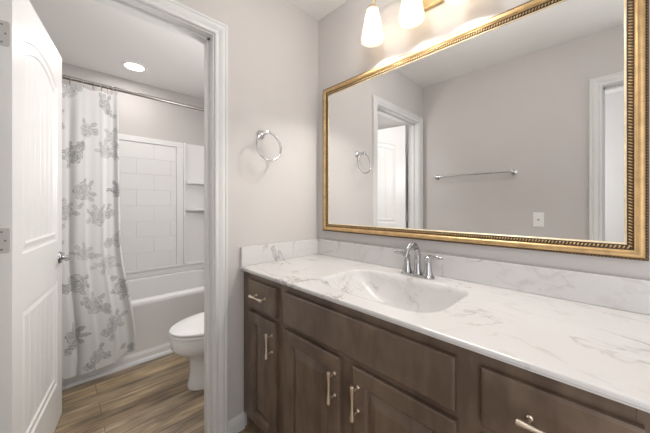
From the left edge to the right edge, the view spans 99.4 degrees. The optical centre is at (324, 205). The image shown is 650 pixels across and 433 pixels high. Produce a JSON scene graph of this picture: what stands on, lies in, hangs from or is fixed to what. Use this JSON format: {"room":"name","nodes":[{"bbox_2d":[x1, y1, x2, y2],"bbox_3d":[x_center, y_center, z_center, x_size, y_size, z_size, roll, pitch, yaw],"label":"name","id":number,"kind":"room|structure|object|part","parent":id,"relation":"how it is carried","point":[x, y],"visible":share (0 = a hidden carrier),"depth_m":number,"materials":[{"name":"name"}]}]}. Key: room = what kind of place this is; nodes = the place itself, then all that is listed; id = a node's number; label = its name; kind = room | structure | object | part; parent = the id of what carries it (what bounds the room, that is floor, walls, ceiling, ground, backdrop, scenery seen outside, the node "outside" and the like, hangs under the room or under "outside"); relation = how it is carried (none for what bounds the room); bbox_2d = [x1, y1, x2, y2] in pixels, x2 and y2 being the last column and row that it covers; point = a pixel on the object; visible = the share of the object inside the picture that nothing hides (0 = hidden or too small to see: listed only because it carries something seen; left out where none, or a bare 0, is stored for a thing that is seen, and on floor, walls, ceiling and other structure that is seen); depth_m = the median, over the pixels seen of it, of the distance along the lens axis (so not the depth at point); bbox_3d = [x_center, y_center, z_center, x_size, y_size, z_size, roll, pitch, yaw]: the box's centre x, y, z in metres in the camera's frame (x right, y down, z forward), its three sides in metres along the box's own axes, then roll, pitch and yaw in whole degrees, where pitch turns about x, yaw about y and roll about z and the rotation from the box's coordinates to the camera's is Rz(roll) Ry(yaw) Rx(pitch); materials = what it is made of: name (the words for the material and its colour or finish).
{"room":"bathroom","nodes":[
{"label":"bathroom","id":0,"kind":"room"},
{"bbox_2d":[62,62,203,279],"bbox_3d":[-2.037,-0.027,2.717,1.663,2.440,0.100,0,0,-44],"label":"wall","id":1,"kind":"structure","parent":0,"point":[139,116],"depth_m":2.86,"materials":[{"name":"paint"}]},
{"bbox_2d":[62,75,203,110],"bbox_3d":[-1.371,-0.837,2.116,1.547,0.060,0.060,0,0,-44],"label":"shower rod","id":2,"kind":"object","parent":1,"relation":"attached to","point":[63,76],"visible":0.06,"depth_m":2.03,"materials":[{"name":"metal"}]},
{"bbox_2d":[62,83,135,381],"bbox_3d":[-1.644,0.159,1.802,0.672,1.914,0.099,0,0,-44],"label":"shower curtain","id":3,"kind":"object","parent":2,"relation":"hanging from","point":[98,322],"visible":0.48,"depth_m":1.87,"materials":[{"name":"fabric"}]},
{"bbox_2d":[119,134,203,279],"bbox_3d":[-1.717,0.019,2.469,1.542,1.422,0.699,0,0,-44],"label":"shower surround","id":4,"kind":"object","parent":1,"relation":"attached to","point":[161,182],"visible":0.45,"depth_m":2.91,"materials":[{"name":"white tile"}]},
{"bbox_2d":[186,208,203,209],"bbox_3d":[-1.437,0.042,3.099,0.234,0.028,0.160,0,0,-44],"label":"corner shelf","id":5,"kind":"object","parent":4,"relation":"attached to","point":[186,208],"depth_m":3.04,"materials":[{"name":"white plastic"}]},
{"bbox_2d":[186,181,203,184],"bbox_3d":[-1.437,-0.255,3.099,0.234,0.028,0.160,0,0,-44],"label":"corner shelf","id":6,"kind":"object","parent":4,"relation":"attached to","point":[187,182],"depth_m":3.05,"materials":[{"name":"white plastic"}]},
{"bbox_2d":[54,352,262,432],"bbox_3d":[-0.778,1.223,0.348,3.365,0.060,5.250,0,0,-44],"label":"floor","id":7,"kind":"structure","parent":0,"point":[152,396],"depth_m":1.67,"materials":[{"name":"brown wood"}]},
{"bbox_2d":[62,268,203,384],"bbox_3d":[-1.667,0.962,2.419,1.542,0.461,0.836,0,0,-44],"label":"bathtub","id":8,"kind":"object","parent":7,"relation":"on","point":[158,302],"visible":0.16,"depth_m":2.25,"materials":[{"name":"ceramic"}]},
{"bbox_2d":[62,349,172,389],"bbox_3d":[-1.373,1.181,2.108,1.534,0.024,0.020,0,0,-44],"label":"trim","id":9,"kind":"structure","parent":8,"relation":"attached to","point":[95,376],"depth_m":1.97,"materials":[{"name":"white paint"}]},
{"bbox_2d":[169,312,203,390],"bbox_3d":[-0.704,0.806,1.984,0.746,0.774,0.470,0,0,-44],"label":"toilet","id":10,"kind":"object","parent":7,"relation":"on","point":[186,336],"visible":0.29,"depth_m":1.75,"materials":[{"name":"white ceramic"}]},
{"bbox_3d":[-0.784,0.822,1.905,0.521,0.018,0.380,0,0,-44],"label":"seat","id":11,"kind":"part","parent":10,"relation":"part of","materials":[{"name":"white plastic"}]},
{"bbox_3d":[-0.783,0.794,1.907,0.526,0.029,0.380,0,0,-44],"label":"lid","id":12,"kind":"part","parent":10,"relation":"part of","materials":[{"name":"white plastic"}]},
{"bbox_3d":[-0.751,1.013,1.938,0.607,0.360,0.372,0,0,-44],"label":"bowl","id":13,"kind":"part","parent":10,"relation":"part of","materials":[{"name":"white ceramic"}]},
{"bbox_2d":[244,271,649,432],"bbox_3d":[0.258,0.768,1.117,0.601,0.850,1.490,0,0,-44],"label":"vanity cabinet","id":14,"kind":"object","parent":7,"relation":"on","point":[313,364],"visible":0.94,"depth_m":0.84,"materials":[{"name":"brown wood"}]},
{"bbox_3d":[-0.321,0.441,1.309,0.037,0.014,0.112,0,0,-44],"label":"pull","id":15,"kind":"part","parent":14,"relation":"part of","materials":[{"name":"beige metal"}]},
{"bbox_3d":[-0.302,0.808,1.329,0.018,0.546,0.241,0,0,-44],"label":"cabinet door","id":16,"kind":"part","parent":14,"relation":"part of","materials":[{"name":"brown wood"}]},
{"bbox_3d":[-0.302,0.443,1.328,0.018,0.135,0.243,0,0,-44],"label":"drawer","id":17,"kind":"part","parent":14,"relation":"part of","materials":[{"name":"brown wood"}]},
{"bbox_3d":[-0.254,0.631,1.240,0.037,0.112,0.014,0,0,-44],"label":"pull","id":18,"kind":"part","parent":14,"relation":"part of","materials":[{"name":"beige metal"}]},
{"bbox_3d":[-0.059,0.807,1.079,0.018,0.547,0.327,0,0,-44],"label":"cabinet door","id":19,"kind":"part","parent":14,"relation":"part of","materials":[{"name":"brown wood"}]},
{"bbox_3d":[0.021,0.630,0.957,0.037,0.112,0.014,0,0,-44],"label":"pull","id":20,"kind":"part","parent":14,"relation":"part of","materials":[{"name":"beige metal"}]},
{"bbox_3d":[0.094,0.630,0.882,0.037,0.112,0.014,0,0,-44],"label":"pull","id":21,"kind":"part","parent":14,"relation":"part of","materials":[{"name":"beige metal"}]},
{"bbox_3d":[0.212,0.807,0.801,0.018,0.547,0.329,0,0,-44],"label":"cabinet door","id":22,"kind":"part","parent":14,"relation":"part of","materials":[{"name":"brown wood"}]},
{"bbox_2d":[239,254,649,412],"bbox_3d":[0.272,0.399,1.126,0.574,0.150,1.499,0,0,-44],"label":"countertop","id":23,"kind":"structure","parent":14,"relation":"on","point":[599,350],"depth_m":0.78,"materials":[{"name":"stone"}]},
{"bbox_2d":[240,238,319,265],"bbox_3d":[-0.243,0.273,1.658,0.568,0.101,0.018,0,0,-44],"label":"side splash","id":24,"kind":"object","parent":23,"relation":"on","point":[257,254],"visible":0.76,"depth_m":1.61,"materials":[{"name":"stone"}]},
{"bbox_2d":[307,267,475,319],"bbox_3d":[0.247,0.399,1.113,0.381,0.150,0.560,0,0,-44],"label":"sink basin","id":25,"kind":"object","parent":23,"relation":"in","point":[425,299],"depth_m":1.22,"materials":[{"name":"stone"}]},
{"bbox_2d":[394,242,442,279],"bbox_3d":[0.421,0.244,1.262,0.170,0.160,0.172,0,0,0],"label":"sink faucet","id":26,"kind":"object","parent":23,"relation":"on","point":[427,274],"visible":1,"depth_m":1.24,"materials":[{"name":"silver metal"}]},
{"bbox_3d":[0.388,0.269,1.301,0.044,0.089,0.044,0,0,-44],"label":"handle","id":27,"kind":"part","parent":26,"relation":"part of","materials":[{"name":"silver metal"}]},
{"bbox_3d":[0.391,0.239,1.232,0.143,0.150,0.042,0,0,-44],"label":"spout","id":28,"kind":"part","parent":26,"relation":"part of","materials":[{"name":"silver metal"}]},
{"bbox_3d":[0.424,0.318,1.265,0.052,0.012,0.160,0,0,-44],"label":"plate","id":29,"kind":"part","parent":26,"relation":"part of","materials":[{"name":"silver metal"}]},
{"bbox_3d":[0.459,0.269,1.228,0.044,0.089,0.044,0,0,-44],"label":"handle","id":30,"kind":"part","parent":26,"relation":"part of","materials":[{"name":"silver metal"}]},
{"bbox_3d":[0.479,0.230,1.207,0.020,0.020,0.074,0,0,-44],"label":"handle lever","id":31,"kind":"part","parent":26,"relation":"part of","materials":[{"name":"silver metal"}]},
{"bbox_3d":[0.437,0.441,0.530,0.037,0.014,0.112,0,0,-44],"label":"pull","id":32,"kind":"part","parent":14,"relation":"part of","materials":[{"name":"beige metal"}]},
{"bbox_3d":[0.453,0.443,0.554,0.018,0.135,0.249,0,0,-44],"label":"drawer","id":33,"kind":"part","parent":14,"relation":"part of","materials":[{"name":"brown wood"}]},
{"bbox_2d":[29,0,347,98],"bbox_3d":[-0.778,-1.277,0.348,3.365,0.060,5.250,0,0,-44],"label":"ceiling","id":34,"kind":"structure","parent":0,"point":[93,35],"depth_m":2.11,"materials":[{"name":"white paint"}]},
{"bbox_2d":[121,61,147,71],"bbox_3d":[-1.709,-1.242,2.471,0.196,0.010,0.196,0,0,-44],"label":"recessed light","id":35,"kind":"object","parent":34,"relation":"in","point":[130,65],"visible":1,"depth_m":2.46,"materials":[{"name":"white plastic"}]},
{"bbox_2d":[124,63,143,70],"bbox_3d":[-1.709,-1.242,2.471,0.146,0.004,0.146,0,0,-44],"label":"diffuser","id":36,"kind":"object","parent":35,"relation":"attached to","point":[130,66],"depth_m":2.46,"materials":[{"name":"white plastic"}]},
{"bbox_2d":[175,0,317,425],"bbox_3d":[-0.640,-0.027,1.365,1.548,2.440,0.115,0,0,-44],"label":"wall","id":37,"kind":"structure","parent":0,"point":[273,44],"depth_m":1.58,"materials":[{"name":"paint"}]},
{"bbox_2d":[0,0,73,432],"bbox_3d":[-1.326,0.173,1.270,0.160,2.027,0.728,0,0,-33],"label":"door","id":38,"kind":"structure","parent":37,"relation":"in","point":[31,255],"depth_m":1.14,"materials":[{"name":"white paint"}]},
{"bbox_3d":[-1.428,0.290,1.514,0.062,0.066,0.139,0,0,-33],"label":"handle","id":39,"kind":"part","parent":38,"relation":"part of","materials":[{"name":"silver metal"}]},
{"bbox_2d":[94,0,213,432],"bbox_3d":[-0.857,0.164,1.155,0.764,2.058,0.115,0,0,-44],"label":"trim","id":40,"kind":"structure","parent":37,"relation":"attached to","point":[135,8],"depth_m":1.39,"materials":[{"name":"white paint"}]},
{"bbox_2d":[137,0,227,432],"bbox_3d":[-0.810,0.138,1.107,0.868,2.110,0.018,0,0,-44],"label":"trim","id":41,"kind":"structure","parent":37,"relation":"attached to","point":[174,8],"depth_m":1.38,"materials":[{"name":"white paint"}]},
{"bbox_2d":[228,412,244,432],"bbox_3d":[-0.467,1.151,1.445,0.095,0.083,0.013,0,0,-44],"label":"baseboard","id":42,"kind":"structure","parent":37,"relation":"attached to","point":[236,424],"depth_m":1.44,"materials":[{"name":"white paint"}]},
{"bbox_2d":[256,130,281,160],"bbox_3d":[-0.327,-0.332,1.527,0.164,0.186,0.089,0,0,-44],"label":"towel ring","id":43,"kind":"object","parent":37,"relation":"attached to","point":[261,134],"visible":1,"depth_m":1.51,"materials":[{"name":"silver metal"}]},
{"bbox_2d":[318,0,649,279],"bbox_3d":[0.147,-0.027,1.738,0.100,2.440,4.550,0,0,-44],"label":"wall","id":44,"kind":"structure","parent":0,"point":[342,56],"depth_m":1.43,"materials":[{"name":"paint"}]},
{"bbox_2d":[361,0,468,46],"bbox_3d":[0.411,-0.955,1.268,0.177,0.243,0.540,0,0,-44],"label":"vanity light","id":45,"kind":"object","parent":44,"relation":"attached to","point":[411,15],"visible":1,"depth_m":1.30,"materials":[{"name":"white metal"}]},
{"bbox_3d":[0.241,-0.915,1.398,0.116,0.161,0.116,0,0,-44],"label":"lamp shade","id":46,"kind":"part","parent":45,"relation":"part of","materials":[{"name":"white glass"}]},
{"bbox_3d":[0.390,-0.915,1.245,0.116,0.161,0.116,0,0,-44],"label":"lamp shade","id":47,"kind":"part","parent":45,"relation":"part of","materials":[{"name":"white glass"}]},
{"bbox_3d":[0.469,-0.991,1.319,0.021,0.123,0.200,0,0,-44],"label":"plate","id":48,"kind":"part","parent":45,"relation":"part of","materials":[{"name":"gold metal"}]},
{"bbox_3d":[0.537,-0.915,1.094,0.116,0.161,0.116,0,0,-44],"label":"lamp shade","id":49,"kind":"part","parent":45,"relation":"part of","materials":[{"name":"white glass"}]},
{"bbox_2d":[318,239,649,314],"bbox_3d":[0.478,0.273,1.313,0.018,0.101,1.480,0,0,-44],"label":"backsplash","id":50,"kind":"structure","parent":44,"relation":"attached to","point":[629,294],"depth_m":1.03,"materials":[{"name":"stone"}]},
{"bbox_2d":[323,0,648,260],"bbox_3d":[0.473,-0.294,1.308,0.030,0.916,1.384,0,0,-44],"label":"framed mirror","id":51,"kind":"object","parent":44,"relation":"attached to","point":[525,126],"visible":1,"depth_m":1.06,"materials":[{"name":"mirror"}]}
]}

